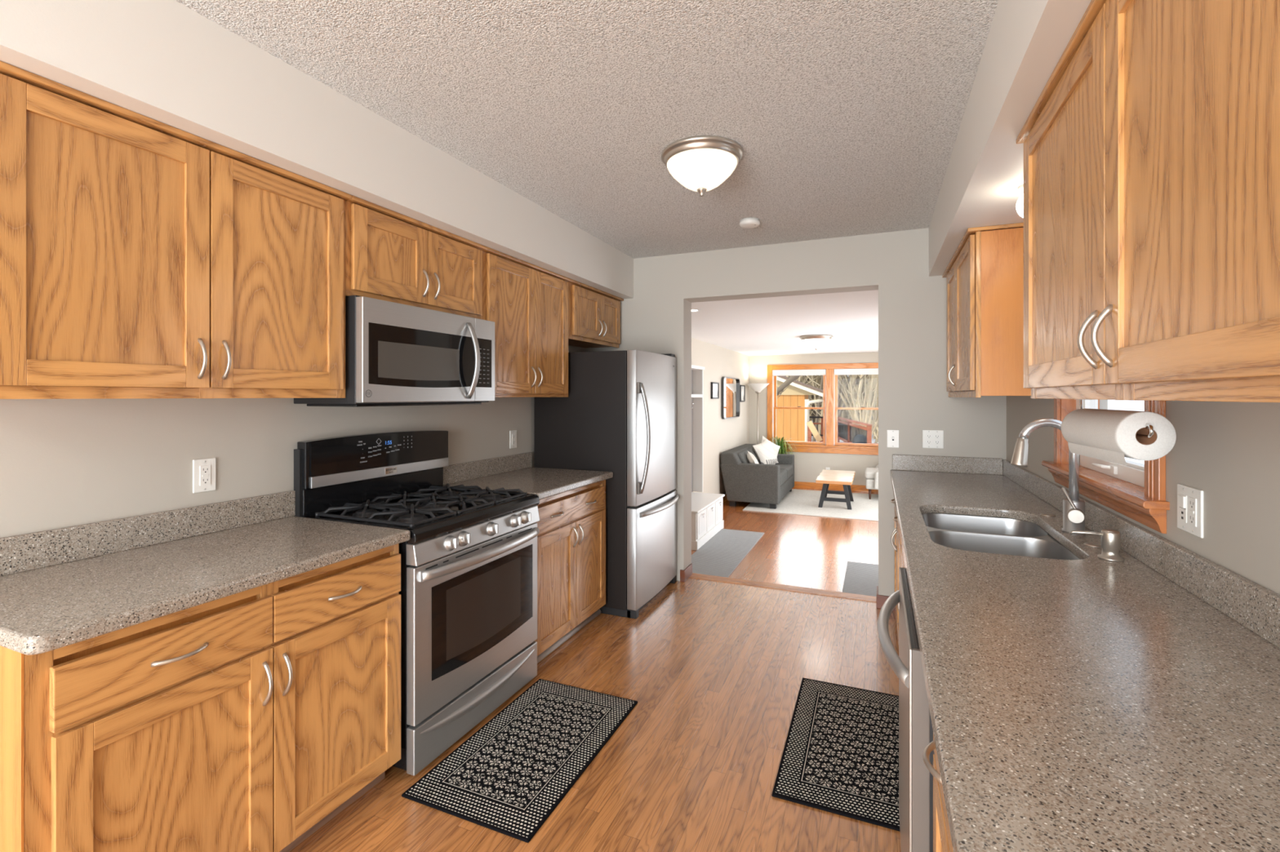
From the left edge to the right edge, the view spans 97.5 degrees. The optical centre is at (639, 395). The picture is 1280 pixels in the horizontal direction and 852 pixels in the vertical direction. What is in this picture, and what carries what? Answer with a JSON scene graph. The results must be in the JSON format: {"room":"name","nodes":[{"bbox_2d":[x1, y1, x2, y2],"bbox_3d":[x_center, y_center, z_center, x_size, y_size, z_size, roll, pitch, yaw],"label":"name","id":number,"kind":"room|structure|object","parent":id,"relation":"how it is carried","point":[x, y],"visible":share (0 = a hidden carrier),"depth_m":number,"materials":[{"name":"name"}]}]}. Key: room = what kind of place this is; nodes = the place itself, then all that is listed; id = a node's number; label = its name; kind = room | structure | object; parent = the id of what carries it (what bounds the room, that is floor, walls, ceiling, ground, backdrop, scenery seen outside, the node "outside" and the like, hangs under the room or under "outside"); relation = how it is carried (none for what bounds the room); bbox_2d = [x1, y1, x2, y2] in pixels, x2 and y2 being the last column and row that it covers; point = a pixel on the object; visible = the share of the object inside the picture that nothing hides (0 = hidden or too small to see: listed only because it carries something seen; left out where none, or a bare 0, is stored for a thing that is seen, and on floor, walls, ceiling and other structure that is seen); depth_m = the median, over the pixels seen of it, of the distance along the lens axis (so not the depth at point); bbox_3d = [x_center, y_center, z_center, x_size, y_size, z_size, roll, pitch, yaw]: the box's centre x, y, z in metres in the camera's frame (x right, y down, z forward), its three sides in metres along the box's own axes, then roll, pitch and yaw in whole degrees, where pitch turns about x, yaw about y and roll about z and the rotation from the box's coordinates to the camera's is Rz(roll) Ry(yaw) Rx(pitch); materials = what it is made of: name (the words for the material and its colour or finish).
{"room":"kitchen","nodes":[
{"label":"kitchen","id":0,"kind":"room"},
{"bbox_2d":[0,345,586,537],"bbox_3d":[-1.831,0.163,1.423,0.150,2.463,7.196,0,0,23],"label":"wall","id":1,"kind":"structure","parent":0,"point":[64,463],"depth_m":1.87,"materials":[{"name":"beige paint"}]},
{"bbox_2d":[0,490,295,576],"bbox_3d":[-1.580,0.430,1.798,0.020,0.100,0.984,0,0,23],"label":"backsplash","id":2,"kind":"structure","parent":1,"relation":"attached to","point":[40,549],"depth_m":1.76,"materials":[{"name":"stone"}]},
{"bbox_2d":[0,61,351,399],"bbox_3d":[-1.424,-0.376,1.736,0.352,0.768,0.970,0,0,23],"label":"upper cabinet","id":3,"kind":"object","parent":1,"relation":"attached to","point":[141,256],"visible":1,"depth_m":1.55,"materials":[{"name":"brown wood"}]},
{"bbox_2d":[192,457,215,493],"bbox_3d":[-1.519,0.277,1.958,0.010,0.115,0.072,0,0,23],"label":"wall plate","id":4,"kind":"object","parent":1,"relation":"attached to","point":[203,469],"visible":1,"depth_m":1.95,"materials":[{"name":"white plastic"}]},
{"bbox_2d":[200,465,210,485],"bbox_3d":[-1.516,0.277,1.957,0.004,0.068,0.033,0,0,23],"label":"receptacle","id":5,"kind":"object","parent":4,"relation":"attached to","point":[205,470],"depth_m":1.96,"materials":[{"name":"white plastic"}]},
{"bbox_2d":[344,195,487,319],"bbox_3d":[-1.078,-0.571,2.553,0.352,0.378,0.802,0,0,23],"label":"upper cabinet","id":6,"kind":"object","parent":1,"relation":"attached to","point":[391,256],"visible":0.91,"depth_m":2.41,"materials":[{"name":"brown wood"}]},
{"bbox_2d":[293,295,494,406],"bbox_3d":[-1.033,-0.170,2.532,0.446,0.424,0.792,0,0,23],"label":"microwave","id":7,"kind":"object","parent":6,"relation":"attached to","point":[397,354],"visible":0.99,"depth_m":2.32,"materials":[{"name":"silver"}]},
{"bbox_2d":[443,452,532,484],"bbox_3d":[-0.904,0.430,3.397,0.020,0.100,0.857,0,0,23],"label":"backsplash","id":8,"kind":"structure","parent":1,"relation":"attached to","point":[453,473],"depth_m":3.34,"materials":[{"name":"stone"}]},
{"bbox_2d":[509,430,516,448],"bbox_3d":[-0.816,0.280,3.621,0.009,0.115,0.072,0,0,23],"label":"wall plate","id":9,"kind":"object","parent":1,"relation":"attached to","point":[513,434],"visible":1,"depth_m":3.61,"materials":[{"name":"white plastic"}]},
{"bbox_2d":[482,247,573,397],"bbox_3d":[-0.753,-0.376,3.324,0.352,0.768,0.869,0,0,23],"label":"upper cabinet","id":10,"kind":"object","parent":1,"relation":"attached to","point":[527,303],"visible":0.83,"depth_m":3.20,"materials":[{"name":"brown wood"}]},
{"bbox_2d":[568,280,623,348],"bbox_3d":[-0.428,-0.568,4.092,0.352,0.384,0.798,0,0,23],"label":"upper cabinet","id":11,"kind":"object","parent":1,"relation":"attached to","point":[593,313],"visible":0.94,"depth_m":3.97,"materials":[{"name":"brown wood"}]},
{"bbox_2d":[0,0,633,298],"bbox_3d":[-1.607,-0.914,1.225,0.418,0.309,7.006,0,0,23],"label":"soffit","id":12,"kind":"structure","parent":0,"point":[163,61],"depth_m":1.75,"materials":[{"name":"white paint"}]},
{"bbox_2d":[174,0,999,258],"bbox_3d":[-0.498,-1.144,0.675,3.189,0.150,7.156,0,0,23],"label":"ceiling","id":13,"kind":"structure","parent":0,"point":[846,117],"depth_m":1.97,"materials":[{"name":"paint"}]},
{"bbox_2d":[661,135,743,196],"bbox_3d":[0.273,-0.974,2.472,0.360,0.191,0.360,0,0,23],"label":"ceiling light","id":14,"kind":"object","parent":13,"relation":"attached to","point":[700,164],"visible":1,"depth_m":2.37,"materials":[{"name":"glass"}]},
{"bbox_2d":[739,217,759,228],"bbox_3d":[0.670,-1.052,3.424,0.124,0.034,0.124,0,0,23],"label":"smoke detector","id":15,"kind":"object","parent":13,"relation":"attached to","point":[747,223],"visible":1,"depth_m":3.38,"materials":[{"name":"white plastic"}]},
{"bbox_2d":[288,577,901,851],"bbox_3d":[-0.461,1.494,0.763,3.189,0.200,7.346,0,0,23],"label":"floor","id":16,"kind":"structure","parent":0,"point":[714,671],"depth_m":2.31,"materials":[{"name":"brown wood"}]},
{"bbox_2d":[0,543,400,851],"bbox_3d":[-1.301,0.956,1.681,0.622,0.876,0.970,0,0,23],"label":"base cabinet","id":17,"kind":"object","parent":16,"relation":"on","point":[248,721],"visible":0.93,"depth_m":1.45,"materials":[{"name":"brown wood"}]},
{"bbox_2d":[0,490,409,654],"bbox_3d":[-1.300,0.449,1.679,0.628,0.138,0.984,0,0,23],"label":"countertop","id":18,"kind":"structure","parent":17,"relation":"on","point":[60,588],"depth_m":1.58,"materials":[{"name":"stone"}]},
{"bbox_2d":[293,430,539,775],"bbox_3d":[-0.918,0.783,2.493,0.677,1.222,0.814,0,0,23],"label":"gas range","id":19,"kind":"object","parent":16,"relation":"on","point":[468,591],"visible":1,"depth_m":2.33,"materials":[{"name":"silver metal"}]},
{"bbox_2d":[302,488,539,544],"bbox_3d":[-0.931,0.509,2.503,0.616,0.053,0.806,0,0,23],"label":"cooktop","id":20,"kind":"object","parent":19,"relation":"in","point":[425,529],"depth_m":2.31,"materials":[{"name":"black metal"}]},
{"bbox_2d":[401,679,637,843],"bbox_3d":[-0.420,1.389,2.249,0.524,0.008,0.870,0,0,23],"label":"kitchen rug","id":21,"kind":"object","parent":16,"relation":"on","point":[508,778],"visible":1,"depth_m":2.13,"materials":[{"name":"rubber"}]},
{"bbox_2d":[537,608,600,663],"bbox_3d":[-0.427,1.375,3.193,0.036,0.036,0.840,0,0,23],"label":"trim","id":22,"kind":"structure","parent":16,"relation":"on","point":[582,624],"depth_m":3.19,"materials":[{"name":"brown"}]},
{"bbox_2d":[533,480,605,656],"bbox_3d":[-0.625,0.956,3.280,0.622,0.876,0.852,0,0,23],"label":"base cabinet","id":23,"kind":"object","parent":16,"relation":"on","point":[571,525],"visible":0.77,"depth_m":3.12,"materials":[{"name":"brown wood"}]},
{"bbox_2d":[443,452,613,499],"bbox_3d":[-0.624,0.449,3.279,0.628,0.138,0.857,0,0,23],"label":"countertop","id":24,"kind":"structure","parent":23,"relation":"on","point":[517,471],"depth_m":3.25,"materials":[{"name":"stone"}]},
{"bbox_2d":[533,350,679,618],"bbox_3d":[-0.187,0.542,3.986,0.823,1.704,0.773,0,0,23],"label":"refrigerator","id":25,"kind":"object","parent":16,"relation":"on","point":[618,415],"visible":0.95,"depth_m":3.62,"materials":[{"name":"silver"}]},
{"bbox_2d":[771,677,900,831],"bbox_3d":[0.870,1.389,2.254,0.524,0.008,0.880,0,0,23],"label":"kitchen rug","id":26,"kind":"object","parent":16,"relation":"on","point":[840,756],"visible":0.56,"depth_m":2.17,"materials":[{"name":"rubber"}]},
{"bbox_2d":[890,498,901,644],"bbox_3d":[1.702,0.956,3.010,0.648,0.876,1.109,0,0,23],"label":"base cabinet","id":27,"kind":"object","parent":16,"relation":"on","point":[896,545],"visible":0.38,"depth_m":3.10,"materials":[{"name":"brown wood"}]},
{"bbox_2d":[890,454,1279,851],"bbox_3d":[1.203,0.449,1.818,0.643,0.138,3.725,0,0,23],"label":"countertop","id":28,"kind":"structure","parent":27,"relation":"on","point":[1089,704],"depth_m":0.94,"materials":[{"name":"stone"}]},
{"bbox_2d":[921,513,1079,559],"bbox_3d":[1.281,0.612,2.059,0.462,0.184,0.830,0,0,23],"label":"sink","id":29,"kind":"object","parent":28,"relation":"in","point":[990,535],"visible":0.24,"depth_m":2.15,"materials":[{"name":"grey metal"}]},
{"bbox_2d":[1010,418,1085,534],"bbox_3d":[1.453,0.281,1.992,0.225,0.399,0.108,0,0,23],"label":"faucet","id":30,"kind":"object","parent":28,"relation":"on","point":[1073,508],"visible":0.84,"depth_m":1.98,"materials":[{"name":"silver metal"}]},
{"bbox_2d":[1069,528,1124,562],"bbox_3d":[1.354,0.439,1.664,0.128,0.083,0.060,0,0,23],"label":"soap dispenser","id":31,"kind":"object","parent":28,"relation":"on","point":[1110,539],"visible":1,"depth_m":1.64,"materials":[{"name":"silver metal"}]},
{"bbox_2d":[877,567,933,851],"bbox_3d":[0.944,0.960,1.333,0.700,0.868,0.610,0,0,23],"label":"dishwasher","id":32,"kind":"object","parent":16,"relation":"on","point":[915,725],"visible":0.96,"depth_m":1.18,"materials":[{"name":"silver"}]},
{"bbox_2d":[929,713,933,851],"bbox_3d":[0.989,0.950,1.313,0.600,0.848,0.606,0,0,23],"label":"tub","id":33,"kind":"object","parent":32,"relation":"in","point":[931,753],"depth_m":1.15,"materials":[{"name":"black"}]},
{"bbox_2d":[923,733,953,851],"bbox_3d":[0.673,0.956,0.575,0.648,0.876,0.983,0,0,23],"label":"base cabinet","id":34,"kind":"object","parent":16,"relation":"on","point":[942,842],"visible":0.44,"depth_m":0.99,"materials":[{"name":"brown wood"}]},
{"bbox_2d":[691,337,749,494],"bbox_3d":[0.785,0.478,7.999,0.150,2.532,6.953,0,0,23],"label":"wall","id":35,"kind":"structure","parent":0,"point":[720,435],"depth_m":8.86,"materials":[{"name":"beige paint"}]},
{"bbox_2d":[711,382,719,399],"bbox_3d":[1.155,-0.081,8.642,0.029,0.250,0.380,0,0,23],"label":"picture frame","id":36,"kind":"object","parent":35,"relation":"attached to","point":[714,386],"visible":1,"depth_m":8.62,"materials":[{"name":"black"}]},
{"bbox_2d":[712,383,718,397],"bbox_3d":[1.150,-0.081,8.644,0.017,0.214,0.344,0,0,23],"label":"picture","id":37,"kind":"object","parent":36,"relation":"attached to","point":[715,386],"depth_m":8.66},
{"bbox_2d":[720,377,739,419],"bbox_3d":[1.551,0.034,9.560,0.044,0.690,1.160,0,0,23],"label":"wall mirror","id":38,"kind":"object","parent":35,"relation":"attached to","point":[730,387],"visible":1,"depth_m":9.55,"materials":[{"name":"grey mirror"}]},
{"bbox_2d":[724,377,737,417],"bbox_3d":[1.537,0.034,9.566,0.010,0.660,1.130,0,0,23],"label":"mirror glass","id":39,"kind":"object","parent":38,"relation":"attached to","point":[731,384],"depth_m":9.60,"materials":[{"name":"white"}]},
{"bbox_2d":[739,385,745,401],"bbox_3d":[1.895,-0.044,10.392,0.029,0.307,0.340,0,0,23],"label":"picture frame","id":40,"kind":"object","parent":35,"relation":"attached to","point":[742,388],"visible":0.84,"depth_m":10.39,"materials":[{"name":"black"}]},
{"bbox_2d":[691,289,878,355],"bbox_3d":[2.404,-0.848,7.314,3.665,0.120,6.954,0,0,23],"label":"ceiling","id":41,"kind":"structure","parent":0,"point":[769,326],"depth_m":6.04,"materials":[{"name":"white"}]},
{"bbox_2d":[799,334,833,350],"bbox_3d":[2.326,-0.697,7.403,0.430,0.183,0.430,0,0,23],"label":"ceiling light","id":42,"kind":"object","parent":41,"relation":"attached to","point":[815,341],"visible":1,"depth_m":7.27,"materials":[{"name":"glass"}]},
{"bbox_2d":[691,487,878,591],"bbox_3d":[2.408,1.804,7.323,3.665,0.120,6.934,0,0,23],"label":"floor","id":43,"kind":"structure","parent":0,"point":[812,552],"depth_m":6.50,"materials":[{"name":"brown wood"}]},
{"bbox_2d":[691,364,724,551],"bbox_3d":[0.690,0.676,6.982,0.462,2.135,1.284,0,0,23],"label":"hall tree","id":44,"kind":"object","parent":43,"relation":"on","point":[707,508],"visible":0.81,"depth_m":7.36,"materials":[{"name":"white paint"}]},
{"bbox_2d":[691,528,764,577],"bbox_3d":[0.917,1.739,6.256,0.550,0.010,2.100,0,0,23],"label":"floor mat","id":45,"kind":"object","parent":43,"relation":"on","point":[722,553],"visible":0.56,"depth_m":6.23,"materials":[{"name":"fabric"}]},
{"bbox_2d":[746,383,768,444],"bbox_3d":[2.240,0.756,10.670,0.428,1.976,0.428,0,0,23],"label":"floor lamp","id":46,"kind":"object","parent":43,"relation":"on","point":[757,388],"visible":0.68,"depth_m":10.59,"materials":[{"name":"silver metal"}]},
{"bbox_2d":[771,435,796,460],"bbox_3d":[2.657,1.252,10.600,0.772,0.984,0.334,0,0,23],"label":"potted plant","id":47,"kind":"object","parent":43,"relation":"on","point":[781,451],"visible":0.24,"depth_m":10.54,"materials":[{"name":"green plant"}]},
{"bbox_2d":[742,488,878,521],"bbox_3d":[3.230,1.738,9.057,2.670,0.012,2.250,0,0,23],"label":"area rug","id":48,"kind":"object","parent":43,"relation":"on","point":[797,502],"visible":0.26,"depth_m":8.79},
{"bbox_2d":[720,444,794,509],"bbox_3d":[2.045,1.321,9.563,0.918,0.845,1.830,0,0,23],"label":"loveseat","id":49,"kind":"object","parent":48,"relation":"on","point":[744,481],"visible":0.92,"depth_m":8.79,"materials":[{"name":"black"}]},
{"bbox_2d":[737,449,751,463],"bbox_3d":[1.757,1.072,9.281,0.241,0.313,0.737,0,0,23],"label":"cushion","id":50,"kind":"object","parent":49,"relation":"on","point":[741,454],"depth_m":9.06,"materials":[{"name":"fabric"}]},
{"bbox_2d":[746,451,758,463],"bbox_3d":[1.847,1.094,9.099,0.191,0.381,0.433,0,0,-8],"label":"throw pillow","id":51,"kind":"object","parent":49,"relation":"on","point":[751,458],"visible":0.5,"depth_m":9.02,"materials":[{"name":"beige fabric"}]},
{"bbox_2d":[746,446,759,463],"bbox_3d":[2.046,1.072,9.966,0.241,0.313,0.737,0,0,23],"label":"cushion","id":52,"kind":"object","parent":49,"relation":"on","point":[751,449],"depth_m":9.75,"materials":[{"name":"fabric"}]},
{"bbox_2d":[752,439,777,464],"bbox_3d":[2.207,1.024,9.848,0.533,0.506,0.245,0,0,-44],"label":"throw pillow","id":53,"kind":"object","parent":49,"relation":"on","point":[764,451],"visible":0.91,"depth_m":9.75,"materials":[{"name":"beige fabric"}]},
{"bbox_2d":[761,435,780,464],"bbox_3d":[2.310,0.994,10.065,0.563,0.554,0.198,0,0,-19],"label":"throw pillow","id":54,"kind":"object","parent":49,"relation":"on","point":[775,447],"visible":0.29,"depth_m":10.06,"materials":[{"name":"beige fabric"}]},
{"bbox_2d":[779,469,786,486],"bbox_3d":[2.053,1.327,9.156,0.585,0.195,0.737,0,0,23],"label":"seat cushion","id":55,"kind":"object","parent":49,"relation":"on","point":[783,473],"depth_m":9.04,"materials":[{"name":"fabric"}]},
{"bbox_2d":[775,463,793,479],"bbox_3d":[2.343,1.327,9.841,0.585,0.195,0.737,0,0,23],"label":"seat cushion","id":56,"kind":"object","parent":49,"relation":"on","point":[788,468],"depth_m":9.78,"materials":[{"name":"fabric"}]},
{"bbox_2d":[815,469,855,510],"bbox_3d":[3.146,1.500,8.989,0.524,0.462,1.250,0,0,23],"label":"coffee table","id":57,"kind":"object","parent":48,"relation":"on","point":[846,478],"visible":1,"depth_m":8.71,"materials":[{"name":"brown wood"}]},
{"bbox_2d":[864,464,878,499],"bbox_3d":[4.314,1.262,9.538,0.904,0.963,0.870,0,0,23],"label":"armchair","id":58,"kind":"object","parent":48,"relation":"on","point":[871,474],"visible":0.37,"depth_m":9.36,"materials":[{"name":"white fabric"}]},
{"bbox_2d":[864,467,878,479],"bbox_3d":[4.205,1.331,9.579,0.670,0.125,0.680,0,0,23],"label":"seat cushion","id":59,"kind":"object","parent":58,"relation":"on","point":[869,473],"depth_m":9.40,"materials":[{"name":"fabric"}]},
{"bbox_2d":[842,561,878,596],"bbox_3d":[2.312,1.739,5.265,0.730,0.010,1.040,0,0,23],"label":"floor mat","id":60,"kind":"object","parent":43,"relation":"on","point":[862,579],"visible":0.24,"depth_m":5.31,"materials":[{"name":"fabric"}]},
{"bbox_2d":[586,227,1006,595],"bbox_3d":[0.932,0.163,4.058,2.889,2.463,0.190,0,0,23],"label":"wall","id":61,"kind":"structure","parent":0,"point":[913,398],"depth_m":3.70,"materials":[{"name":"beige paint"}]},
{"bbox_2d":[680,563,692,582],"bbox_3d":[0.354,1.350,4.290,0.037,0.088,0.192,0,0,23],"label":"baseboard","id":62,"kind":"structure","parent":61,"relation":"attached to","point":[685,574],"depth_m":4.23,"materials":[{"name":"wood"}]},
{"bbox_2d":[688,573,876,602],"bbox_3d":[1.008,1.402,4.094,1.385,0.024,0.115,0,0,23],"label":"threshold strip","id":63,"kind":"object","parent":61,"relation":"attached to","point":[706,577],"depth_m":4.06,"materials":[{"name":"brown wood"}]},
{"bbox_2d":[876,586,895,610],"bbox_3d":[1.645,1.350,3.745,0.122,0.088,0.192,0,0,23],"label":"baseboard","id":64,"kind":"structure","parent":61,"relation":"attached to","point":[881,599],"depth_m":3.67,"materials":[{"name":"wood"}]},
{"bbox_2d":[887,430,899,448],"bbox_3d":[1.645,0.279,3.645,0.072,0.115,0.016,0,0,23],"label":"wall plate","id":65,"kind":"object","parent":61,"relation":"attached to","point":[893,436],"visible":1,"depth_m":3.65,"materials":[{"name":"white plastic"}]},
{"bbox_2d":[922,430,943,448],"bbox_3d":[1.859,0.275,3.559,0.118,0.115,0.009,0,0,23],"label":"wall plate","id":66,"kind":"object","parent":61,"relation":"attached to","point":[931,438],"visible":1,"depth_m":3.56,"materials":[{"name":"white plastic"}]},
{"bbox_2d":[925,433,932,444],"bbox_3d":[1.836,0.275,3.565,0.033,0.068,0.003,0,0,23],"label":"receptacle","id":67,"kind":"object","parent":66,"relation":"attached to","point":[928,436],"depth_m":3.57,"materials":[{"name":"white plastic"}]},
{"bbox_2d":[749,352,878,485],"bbox_3d":[3.728,0.478,10.448,3.365,2.532,0.150,0,0,23],"label":"wall","id":68,"kind":"structure","parent":0,"point":[808,466],"depth_m":10.61,"materials":[{"name":"beige paint"}]},
{"bbox_2d":[767,362,878,455],"bbox_3d":[3.555,0.235,10.488,2.351,1.666,0.190,0,0,23],"label":"window","id":69,"kind":"structure","parent":68,"relation":"in","point":[829,447],"depth_m":10.45,"materials":[{"name":"brown wood"}]},
{"bbox_2d":[772,369,826,376],"bbox_3d":[3.021,-0.442,10.668,0.979,0.108,0.050,0,0,23],"label":"roller shade","id":70,"kind":"object","parent":69,"relation":"attached to","point":[781,372],"visible":1,"depth_m":10.65,"materials":[{"name":"fabric"}]},
{"bbox_2d":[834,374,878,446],"bbox_3d":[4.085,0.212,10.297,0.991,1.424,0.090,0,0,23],"label":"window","id":71,"kind":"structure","parent":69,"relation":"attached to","point":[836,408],"depth_m":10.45,"materials":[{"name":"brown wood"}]},
{"bbox_2d":[834,368,878,375],"bbox_3d":[4.057,-0.442,10.231,0.979,0.108,0.050,0,0,23],"label":"roller shade","id":72,"kind":"object","parent":69,"relation":"attached to","point":[874,371],"visible":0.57,"depth_m":10.25,"materials":[{"name":"fabric"}]},
{"bbox_2d":[794,481,878,493],"bbox_3d":[3.694,1.687,10.368,3.365,0.115,0.024,0,0,23],"label":"baseboard","id":73,"kind":"structure","parent":68,"relation":"attached to","point":[797,484],"depth_m":10.42,"materials":[{"name":"brown wood"}]},
{"bbox_2d":[928,0,1091,276],"bbox_3d":[0.668,-0.914,0.264,0.420,0.309,7.006,0,0,23],"label":"wall","id":74,"kind":"structure","parent":0,"point":[1026,40],"depth_m":1.70,"materials":[{"name":"white paint"}]},
{"bbox_2d":[1016,184,1023,217],"bbox_3d":[1.421,-0.700,2.027,0.104,0.120,0.104,0,0,23],"label":"light","id":75,"kind":"object","parent":74,"relation":"attached to","point":[1020,205],"visible":0.18,"depth_m":2.03,"materials":[{"name":"white paint"}]},
{"bbox_2d":[1006,395,1279,595],"bbox_3d":[0.968,0.163,0.240,0.150,2.463,7.196,0,0,23],"label":"wall","id":76,"kind":"structure","parent":0,"point":[1229,451],"depth_m":1.27,"materials":[{"name":"beige paint"}]},
{"bbox_2d":[942,222,1031,397],"bbox_3d":[1.844,-0.376,2.975,0.359,0.768,1.084,0,0,23],"label":"upper cabinet","id":77,"kind":"object","parent":76,"relation":"attached to","point":[984,274],"visible":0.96,"depth_m":2.52,"materials":[{"name":"brown wood"}]},
{"bbox_2d":[1016,0,1124,399],"bbox_3d":[1.129,-0.376,1.283,0.359,0.768,0.682,0,0,23],"label":"upper cabinet","id":78,"kind":"object","parent":76,"relation":"attached to","point":[1063,136],"visible":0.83,"depth_m":1.27,"materials":[{"name":"brown wood"}]},
{"bbox_2d":[1074,399,1153,438],"bbox_3d":[1.187,0.047,1.423,0.041,0.094,0.372,0,0,21],"label":"paper towel holder","id":79,"kind":"object","parent":78,"relation":"attached to","point":[1148,426],"visible":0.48,"depth_m":1.26,"materials":[{"name":"silver metal"}]},
{"bbox_2d":[1061,408,1176,466],"bbox_3d":[1.195,0.098,1.421,0.112,0.125,0.324,0,0,18],"label":"paper towel roll","id":80,"kind":"object","parent":79,"relation":"hanging from","point":[1107,435],"visible":1,"depth_m":1.31,"materials":[{"name":"white paper"}]},
{"bbox_2d":[892,454,1279,648],"bbox_3d":[1.208,0.430,1.815,0.631,0.100,3.725,0,0,23],"label":"backsplash","id":81,"kind":"structure","parent":76,"relation":"attached to","point":[1253,606],"depth_m":1.50,"materials":[{"name":"stone"}]},
{"bbox_2d":[1041,460,1169,510],"bbox_3d":[1.650,0.296,1.965,0.176,0.022,1.027,0,0,23],"label":"trim","id":82,"kind":"structure","parent":76,"relation":"attached to","point":[1134,494],"depth_m":1.79,"materials":[{"name":"wood"}]},
{"bbox_2d":[1047,467,1166,533],"bbox_3d":[1.603,0.341,1.985,0.037,0.067,0.993,0,0,23],"label":"trim","id":83,"kind":"structure","parent":76,"relation":"attached to","point":[1155,519],"depth_m":1.74,"materials":[{"name":"wood"}]},
{"bbox_2d":[1053,399,1165,501],"bbox_3d":[1.666,-0.206,1.959,0.142,0.987,0.987,0,0,23],"label":"window","id":84,"kind":"structure","parent":76,"relation":"in","point":[1154,470],"depth_m":1.58,"materials":[{"name":"wood"}]},
{"bbox_2d":[1075,400,1144,487],"bbox_3d":[1.667,-0.171,1.958,0.100,0.911,0.815,0,0,23],"label":"casement window","id":85,"kind":"structure","parent":84,"relation":"attached to","point":[1134,473],"depth_m":1.95,"materials":[{"name":"glass"}]},
{"bbox_2d":[1090,0,1279,402],"bbox_3d":[0.861,-0.376,0.648,0.359,0.768,0.743,0,0,23],"label":"upper cabinet","id":86,"kind":"object","parent":76,"relation":"attached to","point":[1191,313],"visible":1,"depth_m":0.77,"materials":[{"name":"brown wood"}]},
{"bbox_2d":[1177,484,1204,538],"bbox_3d":[1.371,0.285,1.403,0.012,0.115,0.118,0,0,23],"label":"wall plate","id":87,"kind":"object","parent":76,"relation":"attached to","point":[1190,500],"visible":1,"depth_m":1.39,"materials":[{"name":"white plastic"}]},
{"bbox_2d":[1177,493,1186,523],"bbox_3d":[1.377,0.285,1.426,0.006,0.068,0.033,0,0,23],"label":"rocker switch","id":88,"kind":"object","parent":87,"relation":"attached to","point":[1182,498],"depth_m":1.42,"materials":[{"name":"white plastic"}]},
{"bbox_2d":[1188,497,1196,527],"bbox_3d":[1.360,0.285,1.382,0.004,0.068,0.033,0,0,23],"label":"receptacle","id":89,"kind":"object","parent":87,"relation":"attached to","point":[1192,500],"depth_m":1.38,"materials":[{"name":"white plastic"}]},
{"label":"outside","id":90,"kind":"structure","parent":0,"visible":0},
{"bbox_2d":[811,400,1144,464],"bbox_3d":[15.686,1.110,37.122,44.000,2.829,58.000,0,0,23],"label":"ground","id":91,"kind":"structure","parent":90,"point":[1122,405],"depth_m":40.49,"materials":[{"name":"white"}]},
{"bbox_2d":[776,375,808,410],"bbox_3d":[4.984,0.050,13.364,4.898,4.711,0.478,0,0,23],"label":"bare tree","id":92,"kind":"object","parent":91,"relation":"on","point":[787,383],"visible":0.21,"depth_m":13.85,"materials":[{"name":"brown plant"}]},
{"bbox_2d":[776,375,822,441],"bbox_3d":[2.163,0.182,16.809,6.900,4.224,1.550,0,0,23],"label":"garage","id":93,"kind":"structure","parent":91,"relation":"on","point":[791,424],"depth_m":15.55,"materials":[{"name":"beige"}]},
{"bbox_2d":[808,416,822,441],"bbox_3d":[5.846,1.556,18.137,1.051,1.775,0.135,0,0,26],"label":"deck railing","id":94,"kind":"object","parent":91,"relation":"on","point":[821,417],"visible":0.3,"depth_m":18.11,"materials":[{"name":"black"}]},
{"bbox_2d":[784,374,878,442],"bbox_3d":[9.384,-3.808,34.049,22.265,11.866,18.852,0,0,23],"label":"woodland","id":95,"kind":"object","parent":91,"relation":"on","point":[816,381],"visible":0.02,"depth_m":25.77,"materials":[{"name":"beige plant"}]},
{"bbox_2d":[812,441,878,444],"bbox_3d":[5.475,1.864,14.242,2.200,1.260,1.300,0,0,23],"label":"platform","id":96,"kind":"object","parent":91,"relation":"on","point":[812,442],"visible":0.02,"depth_m":14.77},
{"bbox_2d":[806,420,822,442],"bbox_3d":[4.535,1.542,14.585,0.402,1.804,0.100,0,0,23],"label":"stairs","id":97,"kind":"structure","parent":96,"relation":"attached to","point":[811,427],"depth_m":14.56,"materials":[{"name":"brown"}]},
{"bbox_2d":[837,417,871,444],"bbox_3d":[5.853,1.559,15.548,0.120,1.770,4.822,0,0,11],"label":"deck railing","id":98,"kind":"object","parent":96,"relation":"attached to","point":[847,431],"visible":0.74,"depth_m":15.54,"materials":[{"name":"brown"}]},
{"bbox_2d":[852,434,866,444],"bbox_3d":[5.484,1.094,13.967,0.370,0.270,0.370,0,0,23],"label":"grill cover","id":99,"kind":"object","parent":96,"relation":"on","point":[860,438],"visible":0.6,"depth_m":13.85,"materials":[{"name":"fabric"}]},
{"bbox_2d":[837,374,864,417],"bbox_3d":[7.826,-1.482,21.316,3.169,7.386,4.233,0,0,2],"label":"bare tree","id":100,"kind":"object","parent":91,"relation":"on","point":[839,398],"visible":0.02,"depth_m":21.50,"materials":[{"name":"brown plant"}]},
{"bbox_2d":[837,374,878,443],"bbox_3d":[7.530,-0.687,18.699,4.998,6.169,4.236,0,0,30],"label":"bare tree","id":101,"kind":"object","parent":91,"relation":"on","point":[862,417],"visible":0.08,"depth_m":18.52,"materials":[{"name":"beige plant"}]},
{"bbox_2d":[838,374,878,439],"bbox_3d":[8.988,-0.806,20.528,5.790,6.411,4.516,0,0,7],"label":"bare tree","id":102,"kind":"object","parent":91,"relation":"on","point":[856,401],"visible":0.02,"depth_m":20.85,"materials":[{"name":"beige plant"}]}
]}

